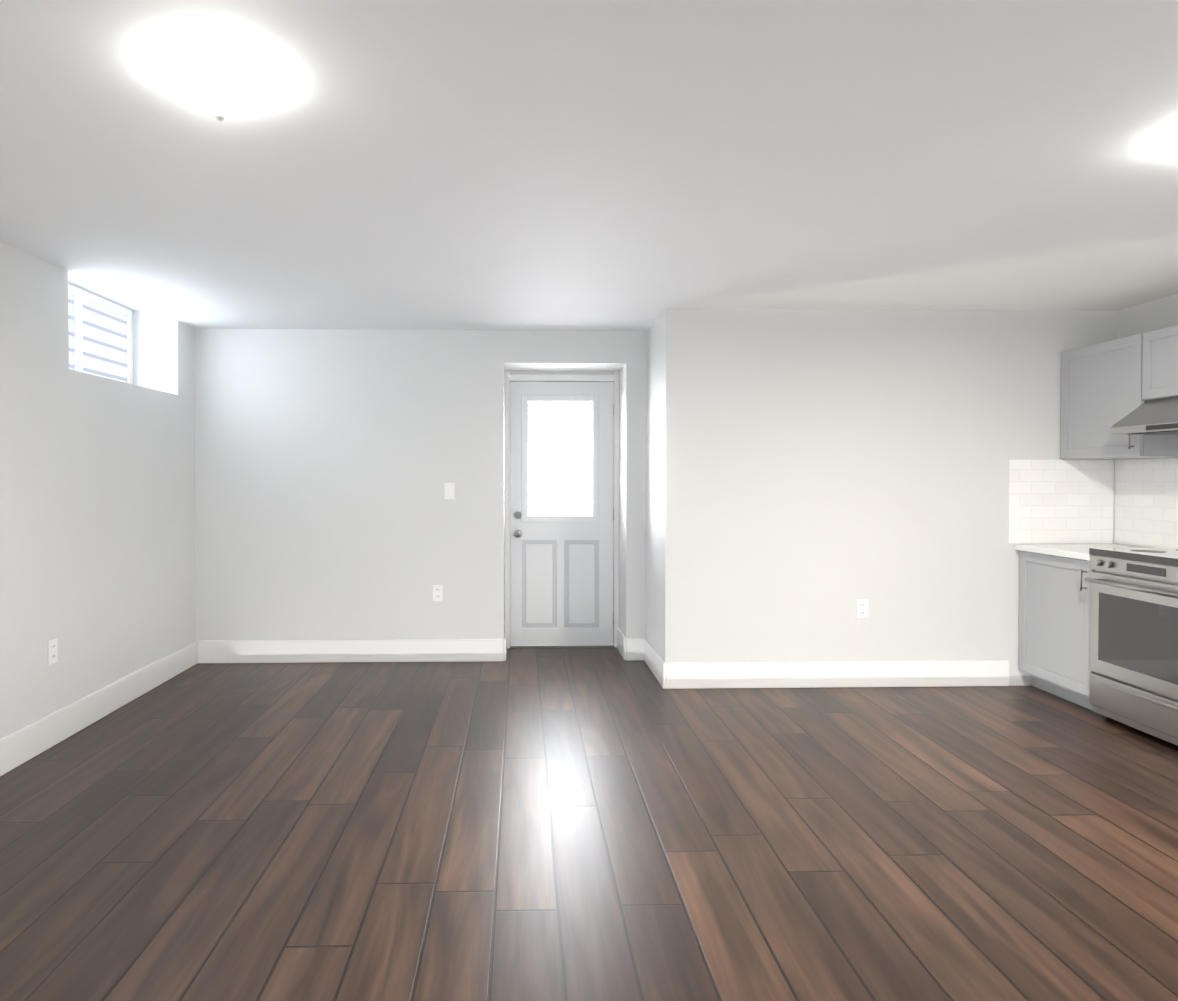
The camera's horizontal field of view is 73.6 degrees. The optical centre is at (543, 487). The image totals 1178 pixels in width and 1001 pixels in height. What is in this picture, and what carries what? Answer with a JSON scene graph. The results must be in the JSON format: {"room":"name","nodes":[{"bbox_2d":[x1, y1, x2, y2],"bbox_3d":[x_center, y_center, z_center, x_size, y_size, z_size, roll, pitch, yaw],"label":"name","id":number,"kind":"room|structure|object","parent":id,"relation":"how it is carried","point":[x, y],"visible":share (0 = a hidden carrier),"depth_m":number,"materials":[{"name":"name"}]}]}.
{"room":"basement apartment","nodes":[
{"label":"basement apartment","id":0,"kind":"room"},
{"bbox_2d":[0,240,195,738],"bbox_3d":[-2.529,0.050,1.679,0.400,2.460,9.114,0,1,-2],"label":"wall","id":1,"kind":"structure","parent":0,"point":[97,534],"depth_m":4.10,"materials":[{"name":"grey paint"}]},
{"bbox_2d":[48,638,57,664],"bbox_3d":[-2.386,0.797,3.817,0.008,0.116,0.072,0,1,-2],"label":"electrical outlet","id":2,"kind":"object","parent":1,"relation":"attached to","point":[52,651],"visible":1,"depth_m":3.81,"materials":[{"name":"white plastic"}]},
{"bbox_2d":[0,640,197,775],"bbox_3d":[-2.316,1.202,1.526,0.016,0.160,7.964,0,1,-2],"label":"baseboard","id":3,"kind":"structure","parent":1,"relation":"attached to","point":[27,742],"depth_m":4.10,"materials":[{"name":"white paint"}]},
{"bbox_2d":[68,283,132,383],"bbox_3d":[-2.724,-0.886,4.576,0.042,0.555,1.252,0,1,-2],"label":"basement window","id":4,"kind":"structure","parent":1,"relation":"in","point":[100,336],"depth_m":4.83,"materials":[{"name":"white paint"}]},
{"bbox_2d":[194,328,645,640],"bbox_3d":[0.544,0.054,5.952,5.990,2.340,0.750,0,1,-2],"label":"wall","id":5,"kind":"structure","parent":0,"point":[329,463],"depth_m":5.53,"materials":[{"name":"grey paint"}]},
{"bbox_2d":[198,639,503,662],"bbox_3d":[-1.354,1.150,5.529,2.139,0.160,0.016,0,1,-2],"label":"baseboard","id":6,"kind":"structure","parent":5,"relation":"attached to","point":[336,651],"depth_m":5.52,"materials":[{"name":"white paint"}]},
{"bbox_2d":[433,585,442,600],"bbox_3d":[-0.750,0.745,5.544,0.072,0.116,0.008,0,1,-2],"label":"electrical outlet","id":7,"kind":"object","parent":5,"relation":"attached to","point":[437,592],"visible":1,"depth_m":5.54,"materials":[{"name":"white plastic"}]},
{"bbox_2d":[444,483,454,498],"bbox_3d":[-0.666,0.025,5.537,0.072,0.116,0.008,0,1,-2],"label":"light switch","id":8,"kind":"object","parent":5,"relation":"attached to","point":[449,490],"visible":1,"depth_m":5.54,"materials":[{"name":"white plastic"}]},
{"bbox_2d":[504,628,506,660],"bbox_3d":[-0.283,1.147,5.771,0.016,0.160,0.406,0,1,-2],"label":"baseboard","id":9,"kind":"structure","parent":5,"relation":"attached to","point":[505,642],"depth_m":5.57,"materials":[{"name":"white paint"}]},
{"bbox_2d":[510,382,613,645],"bbox_3d":[0.141,0.203,5.978,0.797,2.018,0.116,0,1,-2],"label":"door","id":10,"kind":"structure","parent":5,"relation":"in","point":[561,502],"depth_m":6.00,"materials":[{"name":"paint"}]},
{"bbox_2d":[505,371,618,647],"bbox_3d":[0.136,0.168,6.043,0.869,2.110,0.140,0,1,-2],"label":"door frame","id":11,"kind":"structure","parent":5,"relation":"attached to","point":[561,376],"depth_m":5.97,"materials":[{"name":"white paint"}]},
{"bbox_2d":[617,627,625,659],"bbox_3d":[0.571,1.146,5.795,0.016,0.160,0.406,0,1,-2],"label":"baseboard","id":12,"kind":"structure","parent":5,"relation":"attached to","point":[621,642],"depth_m":5.72,"materials":[{"name":"white paint"}]},
{"bbox_2d":[626,638,643,660],"bbox_3d":[0.656,1.149,5.587,0.142,0.160,0.016,0,1,-2],"label":"baseboard","id":13,"kind":"structure","parent":5,"relation":"attached to","point":[634,648],"depth_m":5.58,"materials":[{"name":"white paint"}]},
{"bbox_2d":[0,648,1177,1000],"bbox_3d":[0.665,1.339,1.788,6.790,0.120,9.114,0,1,-2],"label":"floor","id":14,"kind":"structure","parent":0,"point":[564,824],"depth_m":2.79,"materials":[{"name":"brown wood"}]},
{"bbox_2d":[1015,544,1144,710],"bbox_3d":[3.251,0.799,4.590,0.628,0.887,0.636,0,1,-2],"label":"base cabinet","id":15,"kind":"object","parent":14,"relation":"on","point":[1054,622],"visible":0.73,"depth_m":4.58,"materials":[{"name":"grey paint"}]},
{"bbox_2d":[1084,548,1177,745],"bbox_3d":[3.245,0.779,3.887,0.679,0.945,0.759,0,1,-2],"label":"stove","id":16,"kind":"object","parent":14,"relation":"on","point":[1133,683],"visible":1,"depth_m":3.94,"materials":[{"name":"silver metal"}]},
{"bbox_2d":[0,0,1177,330],"bbox_3d":[0.865,-1.121,1.762,6.390,0.120,9.114,0,1,-2],"label":"ceiling","id":17,"kind":"structure","parent":0,"point":[528,164],"depth_m":2.56,"materials":[{"name":"white paint"}]},
{"bbox_2d":[164,49,272,121],"bbox_3d":[-0.828,-1.001,2.008,0.256,0.126,0.256,0,1,-2],"label":"flush-mount light","id":18,"kind":"object","parent":17,"relation":"attached to","point":[220,85],"visible":0.96,"depth_m":1.94,"materials":[{"name":"white glass"}]},
{"bbox_2d":[646,308,1115,685],"bbox_3d":[2.148,0.064,5.247,2.823,2.340,0.749,0,1,-2],"label":"wall","id":19,"kind":"structure","parent":0,"point":[813,476],"depth_m":4.87,"materials":[{"name":"grey paint"}]},
{"bbox_2d":[644,638,665,688],"bbox_3d":[0.730,1.154,5.205,0.016,0.160,0.751,0,1,-2],"label":"baseboard","id":20,"kind":"structure","parent":19,"relation":"attached to","point":[654,661],"depth_m":5.10,"materials":[{"name":"white paint"}]},
{"bbox_2d":[665,660,1008,688],"bbox_3d":[1.825,1.159,4.869,2.153,0.160,0.016,0,1,-2],"label":"baseboard","id":21,"kind":"structure","parent":19,"relation":"attached to","point":[698,675],"depth_m":4.86,"materials":[{"name":"white paint"}]},
{"bbox_2d":[857,600,867,617],"bbox_3d":[1.976,0.753,4.872,0.072,0.116,0.008,0,1,-2],"label":"outlet","id":22,"kind":"object","parent":19,"relation":"attached to","point":[862,608],"visible":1,"depth_m":4.87,"materials":[{"name":"white plastic"}]},
{"bbox_2d":[1008,460,1113,542],"bbox_3d":[3.227,0.086,4.901,0.664,0.521,0.005,0,1,-2],"label":"backsplash","id":23,"kind":"structure","parent":19,"relation":"attached to","point":[1060,501],"depth_m":4.90,"materials":[{"name":"tile"}]},
{"bbox_2d":[1114,294,1177,547],"bbox_3d":[3.858,0.108,1.865,0.400,2.340,9.114,0,1,-2],"label":"wall","id":24,"kind":"structure","parent":0,"point":[1161,313],"depth_m":4.66,"materials":[{"name":"grey paint"}]},
{"bbox_2d":[1060,333,1177,458],"bbox_3d":[3.379,-0.508,4.577,0.371,0.668,0.635,0,1,-2],"label":"upper cabinet","id":25,"kind":"object","parent":24,"relation":"attached to","point":[1101,389],"visible":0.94,"depth_m":4.53,"materials":[{"name":"grey paint"}]},
{"bbox_2d":[1114,458,1177,547],"bbox_3d":[3.590,0.096,4.154,0.005,0.521,1.507,0,1,-2],"label":"backsplash","id":26,"kind":"structure","parent":24,"relation":"attached to","point":[1146,504],"depth_m":4.66,"materials":[{"name":"tile"}]},
{"bbox_2d":[1142,325,1177,399],"bbox_3d":[3.415,-0.651,3.874,0.340,0.364,0.759,0,1,-2],"label":"upper cabinet","id":27,"kind":"object","parent":24,"relation":"attached to","point":[1160,366],"visible":1,"depth_m":4.13,"materials":[{"name":"grey paint"}]},
{"bbox_2d":[1110,397,1177,434],"bbox_3d":[3.326,-0.372,3.875,0.518,0.185,0.753,0,1,-2],"label":"range hood","id":28,"kind":"object","parent":27,"relation":"attached to","point":[1155,417],"visible":1,"depth_m":4.06,"materials":[{"name":"silver metal"}]}
]}

